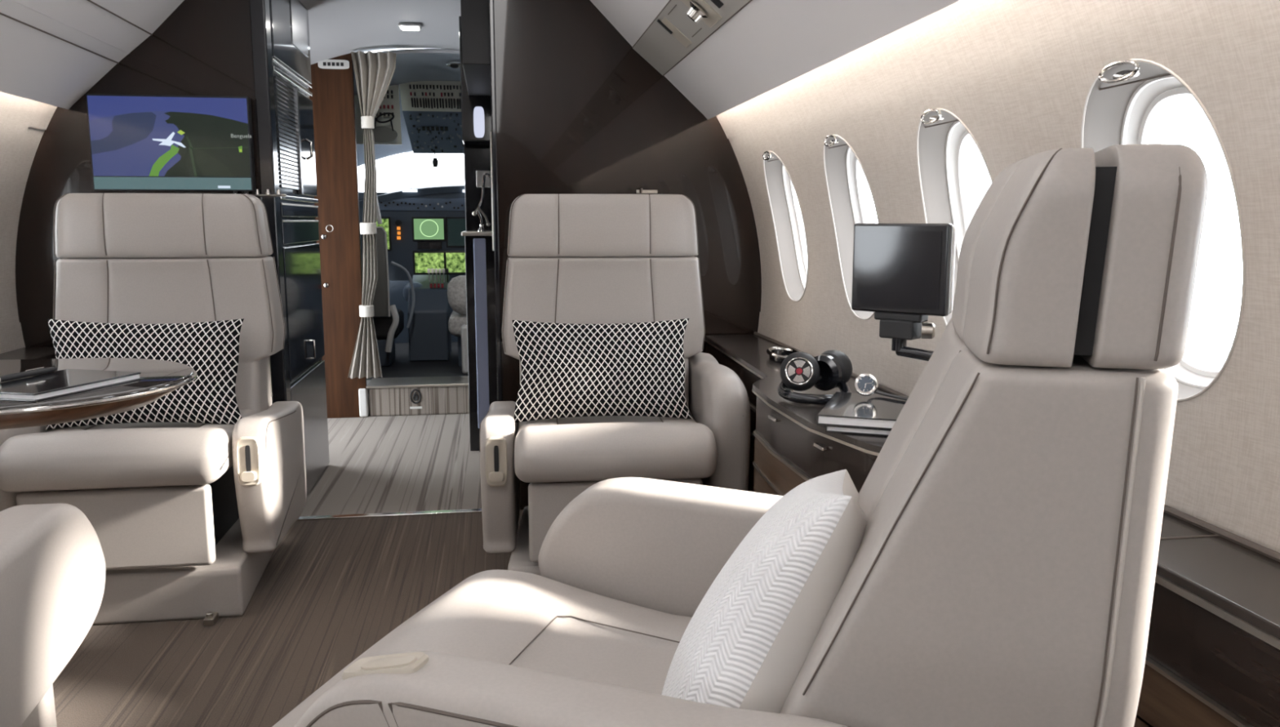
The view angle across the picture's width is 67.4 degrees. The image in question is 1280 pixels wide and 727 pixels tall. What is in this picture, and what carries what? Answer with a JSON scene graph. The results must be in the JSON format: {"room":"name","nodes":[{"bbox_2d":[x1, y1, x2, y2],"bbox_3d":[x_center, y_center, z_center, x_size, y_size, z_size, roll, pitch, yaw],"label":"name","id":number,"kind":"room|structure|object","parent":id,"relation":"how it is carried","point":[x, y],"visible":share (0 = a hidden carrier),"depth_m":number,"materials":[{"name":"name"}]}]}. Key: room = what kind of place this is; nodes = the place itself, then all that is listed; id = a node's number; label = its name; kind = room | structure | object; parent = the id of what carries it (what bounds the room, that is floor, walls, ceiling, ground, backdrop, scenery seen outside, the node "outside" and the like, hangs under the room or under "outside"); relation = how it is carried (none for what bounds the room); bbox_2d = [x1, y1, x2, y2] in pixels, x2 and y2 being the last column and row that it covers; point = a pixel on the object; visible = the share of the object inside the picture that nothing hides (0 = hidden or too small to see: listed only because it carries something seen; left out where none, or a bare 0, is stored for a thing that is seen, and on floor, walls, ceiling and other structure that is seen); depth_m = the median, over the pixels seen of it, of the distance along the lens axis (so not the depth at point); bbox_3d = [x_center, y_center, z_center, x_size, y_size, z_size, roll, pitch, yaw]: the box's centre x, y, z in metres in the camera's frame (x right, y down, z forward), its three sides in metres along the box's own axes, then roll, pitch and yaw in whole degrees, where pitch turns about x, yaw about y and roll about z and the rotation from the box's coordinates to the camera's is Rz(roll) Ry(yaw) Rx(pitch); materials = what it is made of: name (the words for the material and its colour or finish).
{"room":"aircraft cabin","nodes":[
{"label":"aircraft cabin","id":0,"kind":"room"},
{"bbox_2d":[0,91,57,353],"bbox_3d":[-1.323,0.258,-0.061,0.265,1.460,6.200,-1,9,-8],"label":"wall","id":1,"kind":"structure","parent":0,"point":[24,122],"depth_m":2.84,"materials":[{"name":"fabric"}]},
{"bbox_2d":[0,346,56,359],"bbox_3d":[-1.361,0.688,-0.003,0.153,0.592,6.160,-1,9,-8],"label":"ledge","id":2,"kind":"object","parent":1,"relation":"attached to","point":[25,353],"visible":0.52,"depth_m":2.81,"materials":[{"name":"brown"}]},
{"bbox_2d":[53,413,523,726],"bbox_3d":[-0.461,0.837,1.179,2.100,0.050,8.200,-1,9,-8],"label":"floor","id":3,"kind":"structure","parent":0,"point":[331,589],"depth_m":2.50,"materials":[{"name":"wood"}]},
{"bbox_2d":[0,502,106,726],"bbox_3d":[-1.042,0.314,1.034,0.670,1.028,0.808,-1,9,-8],"label":"armchair","id":4,"kind":"object","parent":3,"relation":"on","point":[52,562],"visible":1,"depth_m":1.17,"materials":[{"name":"beige leather"}]},
{"bbox_2d":[0,357,197,429],"bbox_3d":[-1.073,0.383,1.621,0.640,0.718,0.520,-1,9,-8],"label":"table","id":5,"kind":"object","parent":3,"relation":"on","point":[159,378],"visible":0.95,"depth_m":1.50,"materials":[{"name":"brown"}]},
{"bbox_2d":[0,368,141,401],"bbox_3d":[-0.913,0.032,1.493,0.145,0.013,0.205,2,9,14],"label":"notebook","id":6,"kind":"object","parent":5,"relation":"on","point":[60,383],"visible":1,"depth_m":1.48,"materials":[{"name":"black paper"}]},
{"bbox_2d":[0,366,57,382],"bbox_3d":[-0.970,0.017,1.514,0.010,0.011,0.128,2,9,11],"label":"pen","id":7,"kind":"object","parent":6,"relation":"on","point":[29,372],"visible":1,"depth_m":1.51,"materials":[{"name":"black"}]},
{"bbox_2d":[0,192,306,626],"bbox_3d":[-1.302,0.081,2.520,0.688,1.052,0.646,-1,9,-8],"label":"armchair","id":8,"kind":"object","parent":3,"relation":"on","point":[188,519],"visible":0.75,"depth_m":2.48,"materials":[{"name":"beige leather"}]},
{"bbox_2d":[0,408,266,491],"bbox_3d":[-1.289,0.198,2.512,0.492,0.140,0.592,-1,9,-8],"label":"seat cushion","id":9,"kind":"object","parent":8,"relation":"on","point":[138,456],"depth_m":2.25,"materials":[{"name":"beige leather"}]},
{"bbox_2d":[45,318,244,429],"bbox_3d":[-1.289,0.025,2.511,0.476,0.283,0.133,-2,9,-13],"label":"throw pillow","id":10,"kind":"object","parent":8,"relation":"on","point":[211,348],"visible":0.7,"depth_m":2.49,"materials":[{"name":"fabric"}]},
{"bbox_2d":[269,0,329,494],"bbox_3d":[-1.402,-0.422,3.400,0.453,1.790,0.668,-1,9,-8],"label":"tall cabinet","id":11,"kind":"object","parent":3,"relation":"on","point":[289,19],"visible":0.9,"depth_m":3.40,"materials":[{"name":"grey"}]},
{"bbox_2d":[273,75,303,194],"bbox_3d":[-1.185,-0.763,3.246,0.013,0.370,0.325,-1,9,-8],"label":"shutter","id":12,"kind":"object","parent":11,"relation":"hanging from","point":[286,89],"depth_m":3.24,"materials":[{"name":"silver metal"}]},
{"bbox_2d":[280,195,318,203],"bbox_3d":[-1.206,-0.583,3.408,0.011,0.015,0.665,-1,9,-8],"label":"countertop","id":13,"kind":"structure","parent":11,"relation":"on","point":[287,197],"depth_m":3.37,"materials":[{"name":"silver metal"}]},
{"bbox_2d":[308,53,367,417],"bbox_3d":[-1.710,-0.599,4.660,0.680,1.769,0.040,-1,9,-8],"label":"door","id":14,"kind":"structure","parent":3,"relation":"on","point":[332,85],"depth_m":4.67,"materials":[{"name":"brown wood"}]},
{"bbox_2d":[373,48,459,53],"bbox_3d":[-1.033,-1.348,4.696,1.912,0.369,0.025,-1,9,-8],"label":"trim","id":15,"kind":"structure","parent":14,"relation":"attached to","point":[402,51],"depth_m":4.66,"materials":[{"name":"grey metal"}]},
{"bbox_2d":[297,508,481,519],"bbox_3d":[-0.809,0.506,3.223,0.679,0.006,0.030,-1,9,-8],"label":"trim","id":16,"kind":"structure","parent":3,"relation":"attached to","point":[465,510],"depth_m":3.21,"materials":[{"name":"silver metal"}]},
{"bbox_2d":[358,375,469,416],"bbox_3d":[-1.030,0.166,4.997,0.810,0.158,0.265,-1,9,-8],"label":"step","id":17,"kind":"structure","parent":3,"relation":"on","point":[420,395],"depth_m":4.87,"materials":[{"name":"wood"}]},
{"bbox_2d":[458,0,497,450],"bbox_3d":[-0.298,-0.504,3.949,0.862,1.790,1.400,-1,9,-8],"label":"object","id":18,"kind":"object","parent":3,"relation":"on","point":[473,21],"visible":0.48,"depth_m":4.02,"materials":[{"name":"black metal"}]},
{"bbox_2d":[461,231,492,235],"bbox_3d":[-0.689,-0.551,4.071,0.127,0.017,0.230,-1,9,-8],"label":"countertop","id":19,"kind":"structure","parent":18,"relation":"on","point":[464,233],"depth_m":3.96,"materials":[{"name":"grey stone"}]},
{"bbox_2d":[471,173,490,231],"bbox_3d":[-0.661,-0.675,4.030,0.088,0.242,0.038,0,8,-2],"label":"tap","id":20,"kind":"object","parent":18,"relation":"on","point":[482,228],"visible":0.99,"depth_m":4.03,"materials":[{"name":"silver metal"}]},
{"bbox_2d":[475,170,490,186],"bbox_3d":[-0.675,-0.794,4.132,0.060,0.070,0.035,-1,9,-8],"label":"switch plate","id":21,"kind":"object","parent":18,"relation":"attached to","point":[479,174],"depth_m":4.11,"materials":[{"name":"white plastic"}]},
{"bbox_2d":[479,193,751,575],"bbox_3d":[-0.075,0.070,2.592,0.688,1.052,0.646,-1,8,-6],"label":"armchair","id":22,"kind":"object","parent":3,"relation":"on","point":[574,258],"visible":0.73,"depth_m":2.65,"materials":[{"name":"beige leather"}]},
{"bbox_2d":[511,318,693,422],"bbox_3d":[-0.100,0.017,2.579,0.482,0.265,0.131,-1,8,-4],"label":"throw pillow","id":23,"kind":"object","parent":22,"relation":"on","point":[569,370],"visible":0.99,"depth_m":2.54,"materials":[{"name":"fabric"}]},
{"bbox_2d":[514,409,717,482],"bbox_3d":[-0.082,0.188,2.582,0.492,0.140,0.592,-1,8,-6],"label":"seat cushion","id":24,"kind":"object","parent":22,"relation":"on","point":[595,448],"depth_m":2.31,"materials":[{"name":"beige leather"}]},
{"bbox_2d":[271,143,1208,726],"bbox_3d":[0.052,0.314,1.035,0.808,1.028,0.670,3,9,17],"label":"armchair","id":25,"kind":"object","parent":3,"relation":"on","point":[1002,572],"visible":0.84,"depth_m":0.69,"materials":[{"name":"beige leather"}]},
{"bbox_2d":[271,568,691,726],"bbox_3d":[-0.052,0.400,1.079,0.592,0.162,0.492,3,9,17],"label":"seat cushion","id":26,"kind":"object","parent":25,"relation":"on","point":[625,628],"depth_m":1.19,"materials":[{"name":"beige leather"}]},
{"bbox_2d":[661,469,866,712],"bbox_3d":[0.124,0.267,0.949,0.196,0.371,0.390,2,9,12],"label":"throw pillow","id":27,"kind":"object","parent":25,"relation":"on","point":[747,642],"visible":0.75,"depth_m":0.80,"materials":[{"name":"grey fabric"}]},
{"bbox_2d":[704,331,907,495],"bbox_3d":[0.383,0.316,2.473,0.300,0.600,1.728,-1,9,-8],"label":"console","id":28,"kind":"object","parent":3,"relation":"on","point":[788,449],"visible":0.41,"depth_m":2.09,"materials":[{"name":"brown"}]},
{"bbox_2d":[766,346,801,362],"bbox_3d":[0.408,-0.023,2.686,0.096,0.023,0.202,-1,9,-8],"label":"cup holder","id":29,"kind":"object","parent":28,"relation":"on","point":[777,353],"visible":0.62,"depth_m":2.73,"materials":[{"name":"silver metal"}]},
{"bbox_2d":[768,350,792,362],"bbox_3d":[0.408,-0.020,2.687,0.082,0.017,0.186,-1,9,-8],"label":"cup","id":30,"kind":"object","parent":29,"relation":"on","point":[777,355],"depth_m":2.67,"materials":[{"name":"silver metal"}]},
{"bbox_2d":[777,350,852,404],"bbox_3d":[0.388,0.026,2.090,0.174,0.101,0.166,-1,9,-8],"label":"headphones","id":31,"kind":"object","parent":28,"relation":"on","point":[829,370],"visible":0.91,"depth_m":2.08,"materials":[{"name":"black plastic"}]},
{"bbox_2d":[779,351,819,391],"bbox_3d":[0.348,0.018,2.090,0.086,0.084,0.058,2,9,12],"label":"ear cup","id":32,"kind":"object","parent":31,"relation":"on","point":[799,371],"depth_m":2.07,"materials":[{"name":"black"}]},
{"bbox_2d":[813,350,852,391],"bbox_3d":[0.422,0.015,2.128,0.097,0.087,0.099,-1,9,-8],"label":"ear cup","id":33,"kind":"object","parent":31,"relation":"on","point":[833,369],"depth_m":2.10,"materials":[{"name":"black plastic"}]},
{"bbox_2d":[825,425,891,435],"bbox_3d":[0.457,0.107,1.846,0.165,0.014,0.235,3,9,19],"label":"notebook","id":34,"kind":"object","parent":28,"relation":"on","point":[868,431],"visible":0.28,"depth_m":1.75,"materials":[{"name":"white paper"}]},
{"bbox_2d":[816,391,909,429],"bbox_3d":[0.446,0.090,1.848,0.172,0.020,0.250,3,9,19],"label":"notebook","id":35,"kind":"object","parent":34,"relation":"on","point":[874,411],"visible":0.71,"depth_m":1.79,"materials":[{"name":"black paper"}]},
{"bbox_2d":[854,373,907,400],"bbox_3d":[0.500,0.048,1.887,0.068,0.047,0.150,-7,11,-41],"label":"wristwatch","id":36,"kind":"object","parent":35,"relation":"on","point":[866,384],"visible":0.77,"depth_m":1.91,"materials":[{"name":"silver metal"}]},
{"bbox_2d":[851,222,956,360],"bbox_3d":[0.491,-0.052,1.669,0.074,0.378,0.270,-6,10,-35],"label":"monitor","id":37,"kind":"object","parent":28,"relation":"on","point":[903,273],"visible":0.76,"depth_m":1.67,"materials":[{"name":"black plastic"}]},
{"bbox_2d":[299,0,461,64],"bbox_3d":[-0.883,-1.159,3.885,2.050,0.506,1.700,-1,9,-8],"label":"ceiling","id":38,"kind":"structure","parent":0,"point":[336,28],"depth_m":4.04,"materials":[{"name":"grey plastic"}]},
{"bbox_2d":[347,50,396,378],"bbox_3d":[-1.300,-0.701,4.646,0.290,1.555,0.064,-1,9,-8],"label":"curtain","id":39,"kind":"object","parent":38,"relation":"hanging from","point":[374,72],"visible":1,"depth_m":4.62,"materials":[{"name":"beige fabric"}]},
{"bbox_2d":[398,23,421,31],"bbox_3d":[-0.982,-1.433,4.095,0.090,0.014,0.090,-1,9,-8],"label":"recessed light","id":40,"kind":"object","parent":38,"relation":"in","point":[416,27],"visible":1,"depth_m":4.06,"materials":[{"name":"white plastic"}]},
{"bbox_2d":[400,26,418,31],"bbox_3d":[-0.982,-1.429,4.096,0.072,0.005,0.072,-1,9,-8],"label":"diffuser","id":41,"kind":"object","parent":40,"relation":"attached to","point":[404,28],"depth_m":4.08,"materials":[{"name":"white plastic"}]},
{"bbox_2d":[15,0,761,509],"bbox_3d":[-0.753,-0.416,3.121,2.362,1.860,0.050,-1,9,-8],"label":"wall","id":42,"kind":"structure","parent":0,"point":[580,110],"depth_m":3.11,"materials":[{"name":"brown wood"}]},
{"bbox_2d":[85,93,256,191],"bbox_3d":[-1.422,-0.670,2.929,0.465,0.284,0.044,-1,9,-8],"label":"screen","id":43,"kind":"object","parent":42,"relation":"attached to","point":[138,142],"visible":1,"depth_m":2.91,"materials":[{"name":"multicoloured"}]},
{"bbox_2d":[248,0,290,403],"bbox_3d":[-1.171,-0.377,3.062,0.045,1.800,0.072,-1,9,-8],"label":"trim","id":44,"kind":"structure","parent":42,"relation":"attached to","point":[260,13],"depth_m":2.99,"materials":[{"name":"black"}]},
{"bbox_2d":[0,0,752,75],"bbox_3d":[-0.287,-0.516,-0.018,1.673,0.089,6.200,-1,9,-8],"label":"trim","id":45,"kind":"structure","parent":42,"relation":"attached to","point":[90,1],"depth_m":2.56,"materials":[{"name":"brown"}]},
{"bbox_2d":[489,131,493,250],"bbox_3d":[-0.479,-0.557,3.116,0.006,0.380,0.006,2,9,14],"label":"trim","id":46,"kind":"structure","parent":42,"relation":"attached to","point":[491,141],"depth_m":3.11,"materials":[{"name":"silver metal"}]},
{"bbox_2d":[488,0,502,400],"bbox_3d":[-0.473,-0.393,3.167,0.016,1.800,0.070,-1,9,-8],"label":"trim","id":47,"kind":"structure","parent":42,"relation":"attached to","point":[491,22],"depth_m":3.11,"materials":[{"name":"black"}]},
{"bbox_2d":[636,186,657,193],"bbox_3d":[0.025,-0.571,3.170,0.070,0.020,0.039,-1,9,-8],"label":"coat hook","id":48,"kind":"object","parent":42,"relation":"attached to","point":[641,190],"visible":1,"depth_m":3.18,"materials":[{"name":"silver metal"}]},
{"bbox_2d":[352,53,460,166],"bbox_3d":[-1.142,-1.276,5.434,1.900,0.721,1.460,-1,9,-8],"label":"ceiling","id":49,"kind":"structure","parent":0,"point":[410,67],"depth_m":5.16,"materials":[{"name":"grey plastic"}]},
{"bbox_2d":[354,84,401,144],"bbox_3d":[-1.483,-1.381,5.329,0.300,0.320,0.052,-1,9,-8],"label":"breaker panel","id":50,"kind":"object","parent":49,"relation":"attached to","point":[390,103],"visible":0.38,"depth_m":5.33,"materials":[{"name":"white plastic"}]},
{"bbox_2d":[373,112,397,142],"bbox_3d":[-1.413,-1.293,5.271,0.158,0.164,0.017,-1,9,-8],"label":"sun visor","id":51,"kind":"object","parent":49,"relation":"attached to","point":[381,134],"visible":0.86,"depth_m":5.27,"materials":[{"name":"grey plastic"}]},
{"bbox_2d":[399,80,461,111],"bbox_3d":[-0.922,-1.518,5.446,0.850,0.168,0.170,-1,9,-8],"label":"breaker panel","id":52,"kind":"object","parent":49,"relation":"attached to","point":[420,95],"visible":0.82,"depth_m":5.40,"materials":[{"name":"white plastic"}]},
{"bbox_2d":[402,111,463,153],"bbox_3d":[-0.956,-1.372,5.698,0.850,0.235,0.330,-1,9,-8],"label":"panel","id":53,"kind":"object","parent":49,"relation":"attached to","point":[428,131],"visible":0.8,"depth_m":5.63,"materials":[{"name":"blue"}]},
{"bbox_2d":[432,151,438,167],"bbox_3d":[-1.234,-1.226,5.785,0.036,0.090,0.036,-1,9,-8],"label":"standby compass","id":54,"kind":"object","parent":53,"relation":"hanging from","point":[435,162],"visible":1,"depth_m":5.78,"materials":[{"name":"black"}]},
{"bbox_2d":[445,61,460,68],"bbox_3d":[-0.944,-1.533,4.945,0.109,0.026,0.109,-1,9,-8],"label":"recessed light","id":55,"kind":"object","parent":49,"relation":"in","point":[454,64],"visible":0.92,"depth_m":4.92,"materials":[{"name":"silver metal"}]},
{"bbox_2d":[366,342,468,379],"bbox_3d":[-1.178,-0.029,6.027,1.850,0.040,1.850,-1,9,-8],"label":"floor","id":56,"kind":"structure","parent":0,"point":[402,366],"depth_m":5.55,"materials":[{"name":"black"}]},
{"bbox_2d":[372,193,415,366],"bbox_3d":[-1.530,-0.507,5.632,0.418,1.022,0.519,-1,9,-8],"label":"seat","id":57,"kind":"object","parent":56,"relation":"on","point":[388,321],"visible":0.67,"depth_m":5.44,"materials":[{"name":"grey"}]},
{"bbox_2d":[373,309,404,338],"bbox_3d":[-1.586,-0.235,5.714,0.320,0.140,0.420,-1,9,-8],"label":"seat cushion","id":58,"kind":"object","parent":57,"relation":"on","point":[382,324],"depth_m":5.52,"materials":[{"name":"black fabric"}]},
{"bbox_2d":[402,268,451,360],"bbox_3d":[-1.320,-0.313,5.948,0.278,0.545,0.420,-1,9,-8],"label":"pedestal","id":59,"kind":"object","parent":56,"relation":"on","point":[429,336],"visible":0.93,"depth_m":5.78,"materials":[{"name":"blue"}]},
{"bbox_2d":[447,275,466,366],"bbox_3d":[-0.929,-0.270,5.715,0.400,0.530,0.565,-1,9,-8],"label":"seat","id":60,"kind":"object","parent":56,"relation":"on","point":[456,286],"visible":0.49,"depth_m":5.43,"materials":[{"name":"grey fabric"}]},
{"bbox_2d":[448,310,466,336],"bbox_3d":[-0.933,-0.254,5.740,0.400,0.130,0.520,-1,9,-8],"label":"seat cushion","id":61,"kind":"object","parent":60,"relation":"on","point":[457,318],"depth_m":5.47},
{"bbox_2d":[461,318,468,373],"bbox_3d":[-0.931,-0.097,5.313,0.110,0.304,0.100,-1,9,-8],"label":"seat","id":62,"kind":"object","parent":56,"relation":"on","point":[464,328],"visible":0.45,"depth_m":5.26,"materials":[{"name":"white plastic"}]},
{"bbox_2d":[389,280,457,342],"bbox_3d":[-1.177,-0.824,5.730,1.900,1.700,1.900,-1,9,-8],"label":"wall","id":63,"kind":"structure","parent":0,"point":[396,287],"depth_m":6.62,"materials":[{"name":"blue"}]},
{"bbox_2d":[358,184,466,280],"bbox_3d":[-1.177,-0.851,6.237,1.250,0.605,0.300,-1,9,-8],"label":"panel","id":64,"kind":"object","parent":63,"relation":"attached to","point":[424,226],"visible":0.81,"depth_m":6.10,"materials":[{"name":"blue"}]},
{"bbox_2d":[395,219,401,226],"bbox_3d":[-1.526,-0.889,6.066,0.040,0.040,0.020,-1,9,-8],"label":"light","id":65,"kind":"object","parent":64,"relation":"on","point":[397,222],"depth_m":6.06,"materials":[{"name":"black"}]},
{"bbox_2d":[396,226,400,239],"bbox_3d":[-1.528,-0.825,6.079,0.022,0.080,0.014,-1,9,-8],"label":"light","id":66,"kind":"object","parent":64,"relation":"attached to","point":[398,228],"depth_m":6.07,"materials":[{"name":"orange plastic"}]},
{"bbox_2d":[404,151,413,189],"bbox_3d":[-1.145,-1.291,6.361,1.430,0.360,0.040,-1,9,-8],"label":"windshield","id":67,"kind":"object","parent":64,"relation":"attached to","point":[408,156],"visible":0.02,"depth_m":6.29,"materials":[{"name":"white glass"}]},
{"bbox_2d":[402,189,417,191],"bbox_3d":[-1.444,-1.083,6.024,0.090,0.017,0.030,-1,9,-8],"label":"light","id":68,"kind":"object","parent":64,"relation":"attached to","point":[403,190],"depth_m":6.01,"materials":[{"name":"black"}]},
{"bbox_2d":[0,0,959,119],"bbox_3d":[-0.287,-0.612,-0.032,1.970,0.557,6.200,-1,9,-8],"label":"ceiling","id":69,"kind":"structure","parent":0,"point":[766,45],"depth_m":2.47,"materials":[{"name":"white plastic"}]},
{"bbox_2d":[632,0,750,75],"bbox_3d":[0.487,-0.533,0.101,0.101,0.085,6.186,-1,9,-8],"label":"panel","id":70,"kind":"object","parent":69,"relation":"attached to","point":[682,25],"visible":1,"depth_m":2.57,"materials":[{"name":"grey plastic"}]},
{"bbox_2d":[686,0,708,22],"bbox_3d":[0.139,-0.853,2.329,0.054,0.053,0.058,-1,9,-8],"label":"light","id":71,"kind":"object","parent":70,"relation":"attached to","point":[697,11],"depth_m":2.32,"materials":[{"name":"silver metal"}]},
{"bbox_2d":[715,0,1279,552],"bbox_3d":[0.749,0.212,0.248,0.265,1.460,6.200,-1,9,-8],"label":"wall","id":72,"kind":"structure","parent":0,"point":[1019,74],"depth_m":1.43,"materials":[{"name":"fabric"}]},
{"bbox_2d":[762,151,808,302],"bbox_3d":[0.471,-0.410,2.891,0.200,0.448,0.304,-1,9,-8],"label":"window","id":73,"kind":"structure","parent":72,"relation":"in","point":[784,204],"depth_m":3.02,"materials":[{"name":"grey"}]},
{"bbox_2d":[822,134,879,319],"bbox_3d":[0.552,-0.330,2.357,0.200,0.448,0.304,-1,9,-8],"label":"window","id":74,"kind":"structure","parent":72,"relation":"in","point":[848,186],"depth_m":2.47,"materials":[{"name":"grey plastic"}]},
{"bbox_2d":[916,107,993,325],"bbox_3d":[0.634,-0.251,1.823,0.200,0.448,0.304,-1,9,-8],"label":"window","id":75,"kind":"structure","parent":72,"relation":"in","point":[945,146],"depth_m":1.92,"materials":[{"name":"grey plastic"}]},
{"bbox_2d":[1080,58,1245,401],"bbox_3d":[0.715,-0.172,1.289,0.200,0.448,0.304,-1,9,-8],"label":"window","id":76,"kind":"structure","parent":72,"relation":"in","point":[1129,101],"depth_m":1.33,"materials":[{"name":"grey plastic"}]},
{"bbox_2d":[1133,503,1279,726],"bbox_3d":[0.916,0.762,-0.534,0.157,0.600,4.420,-1,9,-8],"label":"ledge","id":77,"kind":"object","parent":72,"relation":"attached to","point":[1212,659],"visible":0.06,"depth_m":1.04,"materials":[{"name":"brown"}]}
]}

